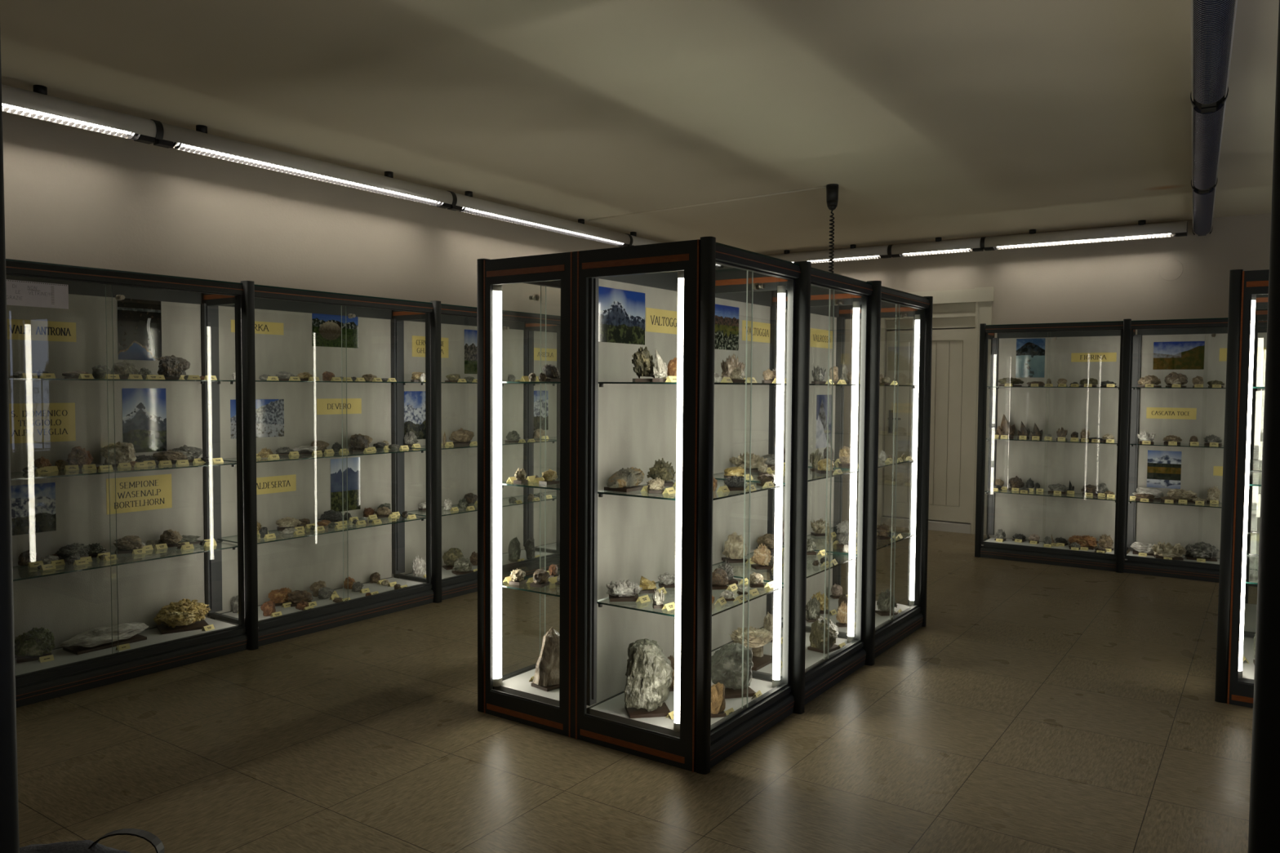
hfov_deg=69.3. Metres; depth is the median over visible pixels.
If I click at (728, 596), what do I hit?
specimen
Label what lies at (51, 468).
name card
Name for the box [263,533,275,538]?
name card
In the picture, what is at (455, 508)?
name card
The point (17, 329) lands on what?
paper sign
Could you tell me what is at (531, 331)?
display case
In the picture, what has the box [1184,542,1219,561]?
specimen
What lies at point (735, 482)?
specimen
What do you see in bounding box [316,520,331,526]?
specimen
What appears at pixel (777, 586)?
glass shelf
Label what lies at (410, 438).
specimen
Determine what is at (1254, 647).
specimen
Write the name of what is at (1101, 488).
specimen
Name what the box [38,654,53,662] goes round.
name card
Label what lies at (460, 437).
specimen
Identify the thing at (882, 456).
specimen
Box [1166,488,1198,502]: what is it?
specimen
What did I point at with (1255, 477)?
glass shelf
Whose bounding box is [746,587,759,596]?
name card
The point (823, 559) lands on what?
specimen
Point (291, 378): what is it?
name card
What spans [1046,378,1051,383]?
specimen
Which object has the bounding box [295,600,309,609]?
specimen
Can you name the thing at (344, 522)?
name card
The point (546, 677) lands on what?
specimen
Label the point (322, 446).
specimen
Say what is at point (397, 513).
name card
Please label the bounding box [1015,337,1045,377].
print
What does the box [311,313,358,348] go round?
print
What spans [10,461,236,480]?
glass shelf
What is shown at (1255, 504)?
glass shelf
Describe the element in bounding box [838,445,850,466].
specimen
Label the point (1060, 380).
specimen
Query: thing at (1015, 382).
specimen
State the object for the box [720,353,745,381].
specimen
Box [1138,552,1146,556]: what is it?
name card
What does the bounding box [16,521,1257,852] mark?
floor
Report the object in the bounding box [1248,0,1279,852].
door frame
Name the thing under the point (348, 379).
name card
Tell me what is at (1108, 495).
name card
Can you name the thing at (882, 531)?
specimen
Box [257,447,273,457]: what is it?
specimen
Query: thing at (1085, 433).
specimen
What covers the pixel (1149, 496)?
specimen
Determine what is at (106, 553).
name card
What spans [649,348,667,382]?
specimen
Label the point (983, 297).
trim
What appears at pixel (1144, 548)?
specimen
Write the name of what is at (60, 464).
specimen
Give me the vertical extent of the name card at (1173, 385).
0.024 m
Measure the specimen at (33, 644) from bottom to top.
0.144 m
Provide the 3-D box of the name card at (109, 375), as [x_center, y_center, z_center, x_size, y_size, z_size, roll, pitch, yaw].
[-2.599,-0.246,4.563,0.032,0.024,0.058,3,3,40]
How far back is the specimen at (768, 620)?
4.85 m
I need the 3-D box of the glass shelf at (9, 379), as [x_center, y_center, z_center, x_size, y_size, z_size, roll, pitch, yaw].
[-2.690,-0.232,4.594,0.336,0.007,1.299,2,3,34]
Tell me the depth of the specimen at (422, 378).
6.30 m
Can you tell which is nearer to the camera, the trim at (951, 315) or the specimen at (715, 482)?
the specimen at (715, 482)
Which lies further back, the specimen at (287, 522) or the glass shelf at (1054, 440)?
the glass shelf at (1054, 440)
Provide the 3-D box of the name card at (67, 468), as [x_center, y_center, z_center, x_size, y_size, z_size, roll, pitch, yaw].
[-2.804,0.203,4.568,0.032,0.024,0.058,3,3,40]
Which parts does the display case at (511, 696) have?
post, frame, glass door, rail, glass door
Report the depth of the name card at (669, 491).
3.74 m
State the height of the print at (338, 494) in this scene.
0.348 m
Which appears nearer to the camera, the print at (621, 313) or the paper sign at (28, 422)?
the print at (621, 313)
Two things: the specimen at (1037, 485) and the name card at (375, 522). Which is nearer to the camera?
the name card at (375, 522)
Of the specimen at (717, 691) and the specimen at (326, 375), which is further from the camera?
the specimen at (326, 375)
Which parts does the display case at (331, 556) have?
post, frame, post, panel, rail, glass door, pane, rail, glass door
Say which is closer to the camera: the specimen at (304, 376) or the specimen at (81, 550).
the specimen at (81, 550)
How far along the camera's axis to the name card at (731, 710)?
3.77 m
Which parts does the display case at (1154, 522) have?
post, frame, post, pane, rail, rail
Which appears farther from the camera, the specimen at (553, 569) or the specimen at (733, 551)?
the specimen at (733, 551)
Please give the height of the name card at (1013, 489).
0.024 m
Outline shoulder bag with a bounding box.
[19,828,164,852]
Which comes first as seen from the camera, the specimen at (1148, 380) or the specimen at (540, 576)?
the specimen at (540, 576)
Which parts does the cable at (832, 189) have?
coiled cord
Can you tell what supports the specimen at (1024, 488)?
on the display case at (1097, 410)
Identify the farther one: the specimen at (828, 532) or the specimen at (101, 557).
the specimen at (828, 532)
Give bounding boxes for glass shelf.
[8,377,235,381]
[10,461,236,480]
[13,539,237,581]
[217,513,426,544]
[222,448,426,462]
[233,380,425,382]
[407,494,556,516]
[408,439,556,449]
[441,382,556,384]
[502,381,559,383]
[502,475,559,489]
[502,568,559,596]
[532,436,556,439]
[533,490,556,497]
[597,479,785,500]
[597,578,783,617]
[598,382,786,385]
[712,547,857,584]
[713,467,858,484]
[732,383,860,386]
[782,526,915,555]
[808,455,916,470]
[821,384,917,386]
[984,488,1115,501]
[986,386,1119,387]
[986,437,1117,444]
[1128,498,1260,511]
[1129,441,1262,449]
[1131,386,1226,388]
[1245,555,1258,584]
[1246,532,1259,555]
[1248,471,1262,486]
[1249,459,1262,471]
[1252,386,1264,388]
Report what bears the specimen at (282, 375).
on the display case at (331, 556)
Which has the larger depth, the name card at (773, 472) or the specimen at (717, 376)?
the name card at (773, 472)
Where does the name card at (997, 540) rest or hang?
on the display case at (1097, 410)
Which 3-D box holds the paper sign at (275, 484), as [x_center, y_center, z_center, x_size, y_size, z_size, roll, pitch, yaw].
[-2.239,0.354,5.619,0.002,0.102,0.349,2,3,34]
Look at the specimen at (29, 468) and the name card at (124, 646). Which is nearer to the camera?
the specimen at (29, 468)
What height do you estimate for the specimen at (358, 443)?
0.114 m
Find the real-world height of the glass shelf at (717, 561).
0.007 m
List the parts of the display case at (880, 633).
post, panel, rail, frame, post, post, pane, frame, glass door, glass door, rail, post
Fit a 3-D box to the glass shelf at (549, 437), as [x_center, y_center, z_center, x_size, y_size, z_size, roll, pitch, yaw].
[-0.404,0.086,7.950,0.336,0.007,1.246,2,3,34]
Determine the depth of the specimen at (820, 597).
5.47 m
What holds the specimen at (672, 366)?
on the display case at (620, 422)
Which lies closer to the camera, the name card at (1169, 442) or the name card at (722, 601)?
the name card at (722, 601)
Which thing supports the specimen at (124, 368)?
on the display case at (68, 601)
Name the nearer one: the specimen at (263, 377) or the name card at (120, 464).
the name card at (120, 464)
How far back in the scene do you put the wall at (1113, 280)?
8.62 m
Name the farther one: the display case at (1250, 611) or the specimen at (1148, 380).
the specimen at (1148, 380)
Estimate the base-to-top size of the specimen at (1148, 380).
0.100 m
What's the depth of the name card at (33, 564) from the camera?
4.45 m
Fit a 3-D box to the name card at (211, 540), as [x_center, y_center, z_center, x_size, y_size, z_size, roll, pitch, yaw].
[-2.387,0.636,5.131,0.032,0.024,0.058,2,3,39]
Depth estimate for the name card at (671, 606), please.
3.69 m
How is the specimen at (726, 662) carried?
on the display case at (620, 422)
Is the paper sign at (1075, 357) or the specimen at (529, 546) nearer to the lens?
the specimen at (529, 546)
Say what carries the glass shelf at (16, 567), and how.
attached to the display case at (68, 601)
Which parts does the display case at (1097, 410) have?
post, frame, post, glass door, glass door, rail, pane, rail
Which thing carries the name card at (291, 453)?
on the display case at (331, 556)
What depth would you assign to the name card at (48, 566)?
4.39 m
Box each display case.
[0,33,19,852]
[5,258,247,707]
[200,280,433,650]
[391,300,560,603]
[476,251,675,737]
[523,322,556,553]
[573,235,800,774]
[711,261,872,714]
[766,280,933,666]
[974,320,1123,571]
[1115,317,1266,586]
[1214,269,1269,708]
[1243,308,1267,638]
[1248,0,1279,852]
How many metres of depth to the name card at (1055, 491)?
7.83 m
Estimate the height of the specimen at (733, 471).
0.056 m
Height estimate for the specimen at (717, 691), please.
0.133 m
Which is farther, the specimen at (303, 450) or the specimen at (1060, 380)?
the specimen at (1060, 380)
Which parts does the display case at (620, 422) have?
post, panel, frame, rail, post, glass door, glass door, pane, rail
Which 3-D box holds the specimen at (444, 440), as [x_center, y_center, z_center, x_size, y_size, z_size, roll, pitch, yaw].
[-1.396,0.083,6.616,0.028,0.102,0.018,-1,3,-22]
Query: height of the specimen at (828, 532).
0.122 m
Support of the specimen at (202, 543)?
on the display case at (68, 601)
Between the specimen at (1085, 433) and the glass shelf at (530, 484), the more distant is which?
the specimen at (1085, 433)
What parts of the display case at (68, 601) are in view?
rail, panel, glass door, glass door, pane, rail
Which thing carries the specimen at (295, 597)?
on the display case at (331, 556)
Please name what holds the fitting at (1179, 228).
attached to the ceiling
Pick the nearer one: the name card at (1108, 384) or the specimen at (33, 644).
the specimen at (33, 644)
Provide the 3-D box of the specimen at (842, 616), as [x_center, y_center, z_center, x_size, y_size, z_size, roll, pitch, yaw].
[1.141,1.049,5.191,0.079,0.140,0.058,0,3,-13]
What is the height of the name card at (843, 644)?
0.024 m
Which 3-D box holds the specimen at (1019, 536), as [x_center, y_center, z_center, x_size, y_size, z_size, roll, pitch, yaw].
[3.330,0.973,8.130,0.115,0.062,0.084,3,4,44]
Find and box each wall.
[2,111,720,617]
[720,213,1271,534]
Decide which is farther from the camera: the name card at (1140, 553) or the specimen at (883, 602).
the name card at (1140, 553)
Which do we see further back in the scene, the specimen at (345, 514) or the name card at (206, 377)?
the specimen at (345, 514)
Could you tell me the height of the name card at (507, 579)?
0.024 m
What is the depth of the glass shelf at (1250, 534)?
5.75 m
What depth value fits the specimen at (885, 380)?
5.66 m
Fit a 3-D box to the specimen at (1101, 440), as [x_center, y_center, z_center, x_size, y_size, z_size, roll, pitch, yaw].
[3.746,0.106,7.606,0.125,0.039,0.093,2,3,28]
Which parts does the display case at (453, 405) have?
post, frame, post, panel, rail, rail, pane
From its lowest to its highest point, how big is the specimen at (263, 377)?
0.038 m
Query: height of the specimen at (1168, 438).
0.071 m
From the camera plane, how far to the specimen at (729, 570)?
4.17 m
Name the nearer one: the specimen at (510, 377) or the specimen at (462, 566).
the specimen at (462, 566)
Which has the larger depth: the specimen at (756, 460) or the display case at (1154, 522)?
the display case at (1154, 522)
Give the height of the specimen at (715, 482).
0.064 m
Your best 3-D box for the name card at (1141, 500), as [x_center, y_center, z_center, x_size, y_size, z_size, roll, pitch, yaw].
[3.997,0.583,7.335,0.058,0.024,0.032,2,3,39]
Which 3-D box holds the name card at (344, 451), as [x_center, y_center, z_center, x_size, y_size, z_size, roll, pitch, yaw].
[-1.872,0.152,5.853,0.032,0.024,0.058,2,3,30]
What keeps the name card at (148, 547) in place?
on the display case at (68, 601)
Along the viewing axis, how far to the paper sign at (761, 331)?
4.99 m
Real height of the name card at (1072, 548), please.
0.024 m
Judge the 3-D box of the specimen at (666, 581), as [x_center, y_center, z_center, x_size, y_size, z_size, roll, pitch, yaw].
[0.120,0.678,4.106,0.083,0.066,0.059,0,3,-5]
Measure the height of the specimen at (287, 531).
0.032 m
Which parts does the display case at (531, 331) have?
post, rail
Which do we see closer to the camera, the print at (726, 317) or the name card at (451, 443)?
the print at (726, 317)
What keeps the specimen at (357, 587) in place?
on the display case at (331, 556)
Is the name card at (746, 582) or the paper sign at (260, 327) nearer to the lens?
the name card at (746, 582)
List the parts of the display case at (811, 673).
panel, rail, frame, pane, post, glass door, glass door, rail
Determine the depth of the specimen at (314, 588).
5.82 m
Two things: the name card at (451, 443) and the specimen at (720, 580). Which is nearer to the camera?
the specimen at (720, 580)
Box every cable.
[588,185,826,221]
[826,183,838,272]
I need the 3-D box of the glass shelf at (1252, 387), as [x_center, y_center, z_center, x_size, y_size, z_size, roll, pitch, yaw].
[3.200,-0.188,4.505,0.426,0.007,0.836,2,3,34]
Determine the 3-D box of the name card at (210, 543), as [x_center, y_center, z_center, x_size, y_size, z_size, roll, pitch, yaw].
[-2.348,0.640,5.061,0.032,0.024,0.058,2,3,40]
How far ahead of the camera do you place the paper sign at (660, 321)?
4.21 m
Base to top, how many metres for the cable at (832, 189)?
0.930 m
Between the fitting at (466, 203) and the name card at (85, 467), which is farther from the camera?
the fitting at (466, 203)
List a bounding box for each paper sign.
[7,319,75,342]
[8,402,75,444]
[106,474,172,514]
[231,320,283,334]
[256,474,296,494]
[316,398,361,414]
[412,335,448,358]
[533,347,556,360]
[645,307,677,334]
[742,320,770,342]
[809,328,832,348]
[1071,352,1116,361]
[1146,407,1196,419]
[1213,466,1222,475]
[1218,347,1266,360]
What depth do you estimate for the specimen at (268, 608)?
5.33 m
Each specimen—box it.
[12,371,28,377]
[14,627,54,662]
[17,549,37,565]
[22,466,37,472]
[31,369,48,378]
[33,456,51,468]
[37,555,59,564]
[54,459,68,469]
[54,542,91,562]
[59,622,148,654]
[62,370,88,378]
[65,446,93,469]
[66,555,79,564]
[85,542,106,557]
[92,364,114,378]
[98,554,107,559]
[100,441,136,466]
[111,360,138,379]
[112,535,143,554]
[128,461,137,466]
[134,454,156,462]
[137,367,152,379]
[146,539,160,547]
[152,449,187,464]
[153,598,210,634]
[157,355,190,379]
[158,528,182,547]
[171,444,203,462]
[175,542,185,549]
[177,534,200,544]
[199,540,208,545]
[200,456,211,462]
[231,372,235,380]
[231,595,238,613]
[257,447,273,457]
[257,522,262,532]
[258,373,270,380]
[258,527,267,537]
[260,600,275,616]
[267,587,291,606]
[275,371,295,380]
[275,447,293,455]
[275,516,301,531]
[280,528,297,533]
[287,590,313,607]
[293,445,322,454]
[295,372,312,381]
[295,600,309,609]
[297,518,310,527]
[309,580,326,596]
[311,440,329,453]
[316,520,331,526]
[317,509,345,523]
[317,586,333,599]
[322,371,334,381]
[328,522,337,528]
[331,441,342,452]
[333,597,343,603]
[342,577,355,589]
[343,512,351,520]
[349,433,373,449]
[349,434,368,452]
[351,581,363,591]
[361,373,377,381]
[363,507,375,517]
[369,572,380,582]
[373,442,387,448]
[373,506,392,518]
[377,502,391,514]
[381,377,387,382]
[381,579,389,585]
[388,444,399,448]
[393,583,400,589]
[401,511,408,518]
[403,431,418,447]
[410,372,422,382]
[411,555,426,577]
[417,502,426,511]
[419,373,425,382]
[442,431,446,445]
[442,547,463,569]
[444,373,460,382]
[444,498,452,510]
[448,427,474,444]
[451,556,473,575]
[457,497,468,508]
[463,376,474,382]
[463,493,477,503]
[470,551,477,565]
[505,430,520,442]
[507,374,515,381]
[508,496,516,503]
[508,537,520,561]
[509,568,526,585]
[513,467,528,484]
[524,537,534,559]
[527,493,534,500]
[528,372,536,382]
[529,568,550,587]
[531,626,559,691]
[533,428,545,438]
[537,492,545,497]
[538,372,546,381]
[538,469,559,484]
[542,364,559,382]
[548,564,559,577]
[555,574,559,585]
[604,466,644,492]
[605,578,642,601]
[624,638,673,718]
[631,346,654,382]
[639,576,657,594]
[646,457,675,486]
[646,477,664,493]
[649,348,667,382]
[652,589,664,608]
[657,572,675,588]
[666,357,677,376]
[667,655,674,691]
[711,568,728,590]
[711,643,755,698]
[711,682,725,718]
[713,477,717,491]
[714,372,720,382]
[717,560,737,584]
[719,590,734,601]
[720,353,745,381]
[721,532,747,563]
[723,475,746,490]
[724,466,744,478]
[728,452,767,472]
[728,626,773,671]
[729,367,745,382]
[737,584,747,595]
[749,572,764,587]
[751,543,773,569]
[755,533,774,551]
[756,473,776,486]
[757,462,768,475]
[761,368,774,383]
[761,453,775,467]
[763,612,773,642]
[772,370,776,380]
[782,448,785,462]
[782,520,784,546]
[805,595,820,622]
[806,537,816,555]
[807,615,840,653]
[809,448,823,471]
[810,518,829,536]
[811,364,826,383]
[811,591,830,613]
[812,560,820,566]
[816,457,834,474]
[820,556,828,564]
[823,446,834,462]
[826,524,831,544]
[829,366,838,384]
[831,583,842,599]
[835,520,849,535]
[835,531,848,547]
[835,601,848,626]
[837,594,848,610]
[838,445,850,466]
[839,360,848,382]
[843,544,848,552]
[846,371,852,384]
[875,588,897,616]
[876,523,889,539]
[879,373,883,384]
[879,449,886,461]
[880,377,890,384]
[888,530,894,537]
[901,453,906,460]
[989,484,1001,490]
[994,528,1005,541]
[995,479,1004,486]
[996,413,1015,438]
[997,377,1023,386]
[1008,475,1024,490]
[1012,533,1026,542]
[1017,421,1030,438]
[1019,487,1029,493]
[1026,381,1044,386]
[1026,477,1035,489]
[1028,533,1039,543]
[1030,422,1043,439]
[1034,482,1039,490]
[1043,536,1051,546]
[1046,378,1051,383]
[1048,483,1069,493]
[1054,537,1067,545]
[1056,426,1067,439]
[1057,378,1066,386]
[1067,480,1074,490]
[1068,535,1098,550]
[1069,542,1080,550]
[1070,431,1078,437]
[1079,377,1097,386]
[1079,427,1090,440]
[1080,484,1097,495]
[1088,436,1104,442]
[1094,546,1106,553]
[1095,483,1108,495]
[1097,534,1113,550]
[1098,380,1116,386]
[1100,433,1115,441]
[1103,490,1114,496]
[1130,542,1154,555]
[1132,487,1163,500]
[1133,493,1155,501]
[1137,374,1161,387]
[1137,431,1155,444]
[1151,541,1186,560]
[1159,495,1177,502]
[1163,435,1182,444]
[1164,372,1187,387]
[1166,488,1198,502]
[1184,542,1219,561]
[1189,435,1197,444]
[1192,375,1204,387]
[1192,497,1205,503]
[1203,434,1222,445]
[1206,485,1220,502]
[1207,380,1224,387]
[1253,633,1255,665]
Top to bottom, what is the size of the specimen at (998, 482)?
0.086 m
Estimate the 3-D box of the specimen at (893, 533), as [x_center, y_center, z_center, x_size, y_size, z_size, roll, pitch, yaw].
[1.492,0.638,5.493,0.039,0.043,0.029,0,3,-9]
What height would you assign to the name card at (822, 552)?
0.024 m
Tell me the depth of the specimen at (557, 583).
4.13 m
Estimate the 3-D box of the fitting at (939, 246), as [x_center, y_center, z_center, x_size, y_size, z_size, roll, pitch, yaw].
[2.966,-1.798,9.215,0.923,0.163,0.136,2,3,34]
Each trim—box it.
[876,286,994,535]
[880,515,970,533]
[885,302,975,329]
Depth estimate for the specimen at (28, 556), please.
4.47 m
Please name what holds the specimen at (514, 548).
on the display case at (453, 405)
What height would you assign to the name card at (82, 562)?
0.024 m
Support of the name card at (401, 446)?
on the display case at (331, 556)
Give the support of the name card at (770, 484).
on the display case at (620, 422)
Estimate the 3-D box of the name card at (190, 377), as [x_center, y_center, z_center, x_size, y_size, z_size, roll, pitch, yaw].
[-2.333,-0.257,4.844,0.032,0.024,0.058,2,3,31]
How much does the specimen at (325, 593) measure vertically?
0.067 m
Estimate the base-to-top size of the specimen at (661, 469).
0.119 m
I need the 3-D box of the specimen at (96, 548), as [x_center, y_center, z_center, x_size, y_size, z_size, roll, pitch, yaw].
[-2.787,0.628,4.730,0.109,0.070,0.083,-2,3,-38]
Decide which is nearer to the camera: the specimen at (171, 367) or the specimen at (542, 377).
the specimen at (542, 377)
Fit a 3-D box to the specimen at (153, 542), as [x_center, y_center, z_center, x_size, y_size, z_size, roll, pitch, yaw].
[-2.624,0.632,4.991,0.074,0.042,0.055,-1,3,-35]
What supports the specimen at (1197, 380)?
on the display case at (1154, 522)
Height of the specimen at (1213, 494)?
0.133 m
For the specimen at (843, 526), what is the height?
0.093 m
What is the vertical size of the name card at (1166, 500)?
0.024 m
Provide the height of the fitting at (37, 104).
0.163 m
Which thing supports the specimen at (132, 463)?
on the display case at (68, 601)
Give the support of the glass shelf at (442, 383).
attached to the display case at (453, 405)
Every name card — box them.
[21,373,38,378]
[27,560,43,568]
[35,467,51,474]
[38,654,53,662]
[39,373,56,378]
[40,466,54,471]
[40,563,56,570]
[44,466,58,471]
[49,559,65,565]
[63,465,79,471]
[73,558,88,565]
[78,373,93,378]
[80,556,92,562]
[81,464,96,470]
[96,552,110,558]
[97,465,113,471]
[102,554,116,560]
[105,373,119,378]
[115,643,130,650]
[116,462,131,467]
[128,374,142,379]
[131,548,146,555]
[133,462,148,467]
[142,460,155,465]
[142,544,153,551]
[145,374,159,379]
[154,543,167,549]
[158,374,164,379]
[158,460,172,465]
[175,459,189,465]
[180,543,194,550]
[186,375,200,379]
[192,457,205,462]
[201,624,214,631]
[204,375,217,380]
[204,538,214,541]
[204,540,217,546]
[210,457,223,462]
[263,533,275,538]
[266,376,279,380]
[267,453,279,458]
[270,611,282,617]
[281,601,291,608]
[288,376,300,380]
[288,451,299,455]
[293,529,305,535]
[294,526,305,530]
[303,605,314,610]
[305,523,315,528]
[307,377,319,381]
[307,601,317,606]
[311,450,322,454]
[314,525,324,531]
[324,448,334,453]
[328,595,339,600]
[330,377,342,381]
[333,524,345,528]
[338,448,348,453]
[338,520,348,524]
[342,377,352,381]
[348,516,359,521]
[355,377,364,381]
[355,520,366,524]
[360,587,369,593]
[363,448,373,452]
[367,514,377,519]
[371,519,382,524]
[372,377,382,381]
[386,377,396,382]
[387,513,397,518]
[387,581,396,586]
[391,511,399,515]
[399,445,408,448]
[406,514,416,519]
[411,443,421,447]
[444,441,453,445]
[450,506,458,511]
[457,378,466,382]
[466,506,475,510]
[469,441,477,444]
[502,576,511,582]
[506,476,515,483]
[514,500,522,503]
[520,376,528,381]
[526,475,535,481]
[526,577,533,582]
[527,439,534,442]
[532,497,539,501]
[533,477,544,483]
[548,576,557,583]
[635,595,650,603]
[640,485,648,492]
[657,586,666,593]
[662,487,675,494]
[662,602,675,611]
[665,376,676,382]
[665,711,674,719]
[714,596,726,605]
[716,485,729,493]
[720,377,733,382]
[724,707,733,715]
[726,583,737,591]
[733,594,746,603]
[738,577,748,585]
[742,474,753,479]
[744,377,756,382]
[745,484,756,491]
[745,558,753,564]
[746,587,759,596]
[751,690,762,697]
[762,480,774,488]
[764,581,773,588]
[766,466,772,472]
[768,470,775,475]
[817,549,826,555]
[820,560,829,567]
[827,608,837,615]
[830,559,837,565]
[831,531,836,537]
[832,468,842,474]
[836,379,846,384]
[838,642,845,648]
[884,457,893,462]
[895,457,903,462]
[905,456,912,460]
[990,488,998,491]
[995,538,1003,542]
[1000,435,1008,438]
[1011,488,1019,491]
[1014,538,1022,542]
[1020,489,1027,493]
[1029,540,1037,544]
[1031,383,1038,386]
[1031,435,1039,439]
[1035,488,1044,492]
[1043,543,1051,547]
[1044,383,1053,386]
[1044,436,1052,439]
[1051,542,1058,546]
[1053,490,1061,493]
[1057,383,1066,386]
[1066,490,1074,493]
[1070,383,1079,386]
[1070,437,1078,440]
[1071,546,1079,551]
[1080,438,1088,441]
[1080,546,1088,551]
[1084,383,1092,386]
[1084,493,1093,496]
[1091,439,1099,442]
[1097,493,1105,496]
[1106,383,1115,386]
[1106,439,1114,442]
[1106,494,1115,497]
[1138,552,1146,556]
[1140,497,1149,502]
[1142,440,1151,444]
[1145,384,1153,386]
[1164,499,1173,503]
[1168,441,1177,444]
[1171,384,1181,387]
[1177,499,1187,502]
[1190,441,1199,444]
[1194,384,1203,387]
[1195,500,1204,504]
[1196,558,1205,562]
[1209,442,1218,445]
[1209,500,1218,503]
[1212,384,1221,387]
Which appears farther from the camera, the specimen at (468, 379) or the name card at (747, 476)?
the specimen at (468, 379)
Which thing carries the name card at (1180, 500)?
on the display case at (1154, 522)
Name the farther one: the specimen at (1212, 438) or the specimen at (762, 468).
the specimen at (1212, 438)
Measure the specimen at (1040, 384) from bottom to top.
0.046 m
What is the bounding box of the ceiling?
[0,0,1279,254]
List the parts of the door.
handle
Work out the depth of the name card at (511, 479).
4.13 m
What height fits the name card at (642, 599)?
0.024 m
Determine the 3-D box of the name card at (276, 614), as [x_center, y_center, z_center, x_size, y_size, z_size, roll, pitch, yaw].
[-2.089,1.079,5.320,0.032,0.024,0.058,2,3,36]
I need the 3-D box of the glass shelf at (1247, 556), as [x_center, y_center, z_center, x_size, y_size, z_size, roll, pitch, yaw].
[3.193,0.717,4.545,0.426,0.007,0.836,2,3,34]
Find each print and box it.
[10,482,56,535]
[117,297,161,360]
[121,388,166,453]
[230,399,284,439]
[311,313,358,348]
[330,457,359,511]
[404,391,425,439]
[464,329,477,373]
[533,391,548,431]
[598,286,644,345]
[714,303,738,351]
[815,395,831,448]
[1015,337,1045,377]
[1146,450,1182,488]
[1152,341,1204,369]
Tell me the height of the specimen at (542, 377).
0.041 m
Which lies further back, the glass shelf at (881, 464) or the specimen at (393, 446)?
the specimen at (393, 446)
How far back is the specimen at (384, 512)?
6.17 m
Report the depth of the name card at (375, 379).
5.98 m
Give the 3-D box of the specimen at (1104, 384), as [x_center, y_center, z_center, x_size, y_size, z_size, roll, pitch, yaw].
[3.838,-0.351,7.594,0.100,0.053,0.134,-2,4,-45]
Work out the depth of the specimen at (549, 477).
4.05 m
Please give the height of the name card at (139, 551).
0.024 m
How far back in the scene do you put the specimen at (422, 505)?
6.54 m
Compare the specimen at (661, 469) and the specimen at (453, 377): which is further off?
the specimen at (453, 377)
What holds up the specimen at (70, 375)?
on the display case at (68, 601)
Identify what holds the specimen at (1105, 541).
on the display case at (1097, 410)
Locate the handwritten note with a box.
[6,279,68,309]
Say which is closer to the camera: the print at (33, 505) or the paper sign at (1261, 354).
the print at (33, 505)
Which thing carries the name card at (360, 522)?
on the display case at (331, 556)
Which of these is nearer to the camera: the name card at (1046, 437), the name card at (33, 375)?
the name card at (33, 375)
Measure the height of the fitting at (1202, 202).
0.171 m
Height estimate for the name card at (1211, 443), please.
0.024 m
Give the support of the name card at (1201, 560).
on the display case at (1154, 522)
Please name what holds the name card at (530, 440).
on the display case at (453, 405)
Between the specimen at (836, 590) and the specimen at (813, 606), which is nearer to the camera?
the specimen at (813, 606)
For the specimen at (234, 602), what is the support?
on the display case at (331, 556)
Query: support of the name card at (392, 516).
on the display case at (331, 556)
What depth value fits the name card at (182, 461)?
4.92 m
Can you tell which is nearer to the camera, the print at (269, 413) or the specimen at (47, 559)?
the specimen at (47, 559)
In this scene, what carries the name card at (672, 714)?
on the display case at (620, 422)
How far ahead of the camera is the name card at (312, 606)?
5.46 m
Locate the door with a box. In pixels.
[883,328,975,523]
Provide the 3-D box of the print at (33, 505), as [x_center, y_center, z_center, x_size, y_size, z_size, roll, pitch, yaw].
[-2.986,0.404,4.531,0.002,0.242,0.234,2,3,34]
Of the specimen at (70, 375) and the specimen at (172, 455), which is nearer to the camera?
the specimen at (70, 375)
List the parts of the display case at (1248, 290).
post, frame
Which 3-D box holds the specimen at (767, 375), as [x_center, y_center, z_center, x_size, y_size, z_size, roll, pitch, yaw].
[0.590,-0.232,4.255,0.059,0.068,0.044,0,3,-10]
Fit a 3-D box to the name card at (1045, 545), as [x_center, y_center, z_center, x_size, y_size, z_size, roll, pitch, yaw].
[3.442,1.006,7.820,0.058,0.024,0.032,2,3,33]
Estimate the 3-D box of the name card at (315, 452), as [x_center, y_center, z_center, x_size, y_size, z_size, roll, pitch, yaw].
[-1.981,0.159,5.684,0.032,0.024,0.058,2,3,35]
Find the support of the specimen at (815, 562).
on the display case at (811, 673)
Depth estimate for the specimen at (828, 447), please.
5.32 m
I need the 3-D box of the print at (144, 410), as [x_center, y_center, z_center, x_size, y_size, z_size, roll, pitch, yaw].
[-2.663,-0.034,4.979,0.002,0.344,0.234,2,3,34]
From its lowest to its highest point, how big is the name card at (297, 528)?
0.024 m
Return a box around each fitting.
[1,84,156,144]
[150,119,453,208]
[447,191,630,247]
[626,231,724,268]
[733,244,892,268]
[891,236,986,257]
[984,219,1187,250]
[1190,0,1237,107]
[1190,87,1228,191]
[1191,177,1217,235]
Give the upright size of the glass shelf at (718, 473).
0.007 m
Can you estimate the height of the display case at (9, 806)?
2.008 m
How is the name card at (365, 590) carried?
on the display case at (331, 556)
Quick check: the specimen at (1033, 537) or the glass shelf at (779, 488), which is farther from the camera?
the specimen at (1033, 537)
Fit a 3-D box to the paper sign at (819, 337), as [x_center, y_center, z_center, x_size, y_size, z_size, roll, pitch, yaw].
[1.121,-0.541,5.704,0.002,0.112,0.345,2,3,34]
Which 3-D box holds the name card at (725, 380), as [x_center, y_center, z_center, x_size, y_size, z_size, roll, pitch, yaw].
[0.360,-0.194,3.844,0.032,0.024,0.058,2,3,31]
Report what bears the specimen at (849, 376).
on the display case at (880, 633)

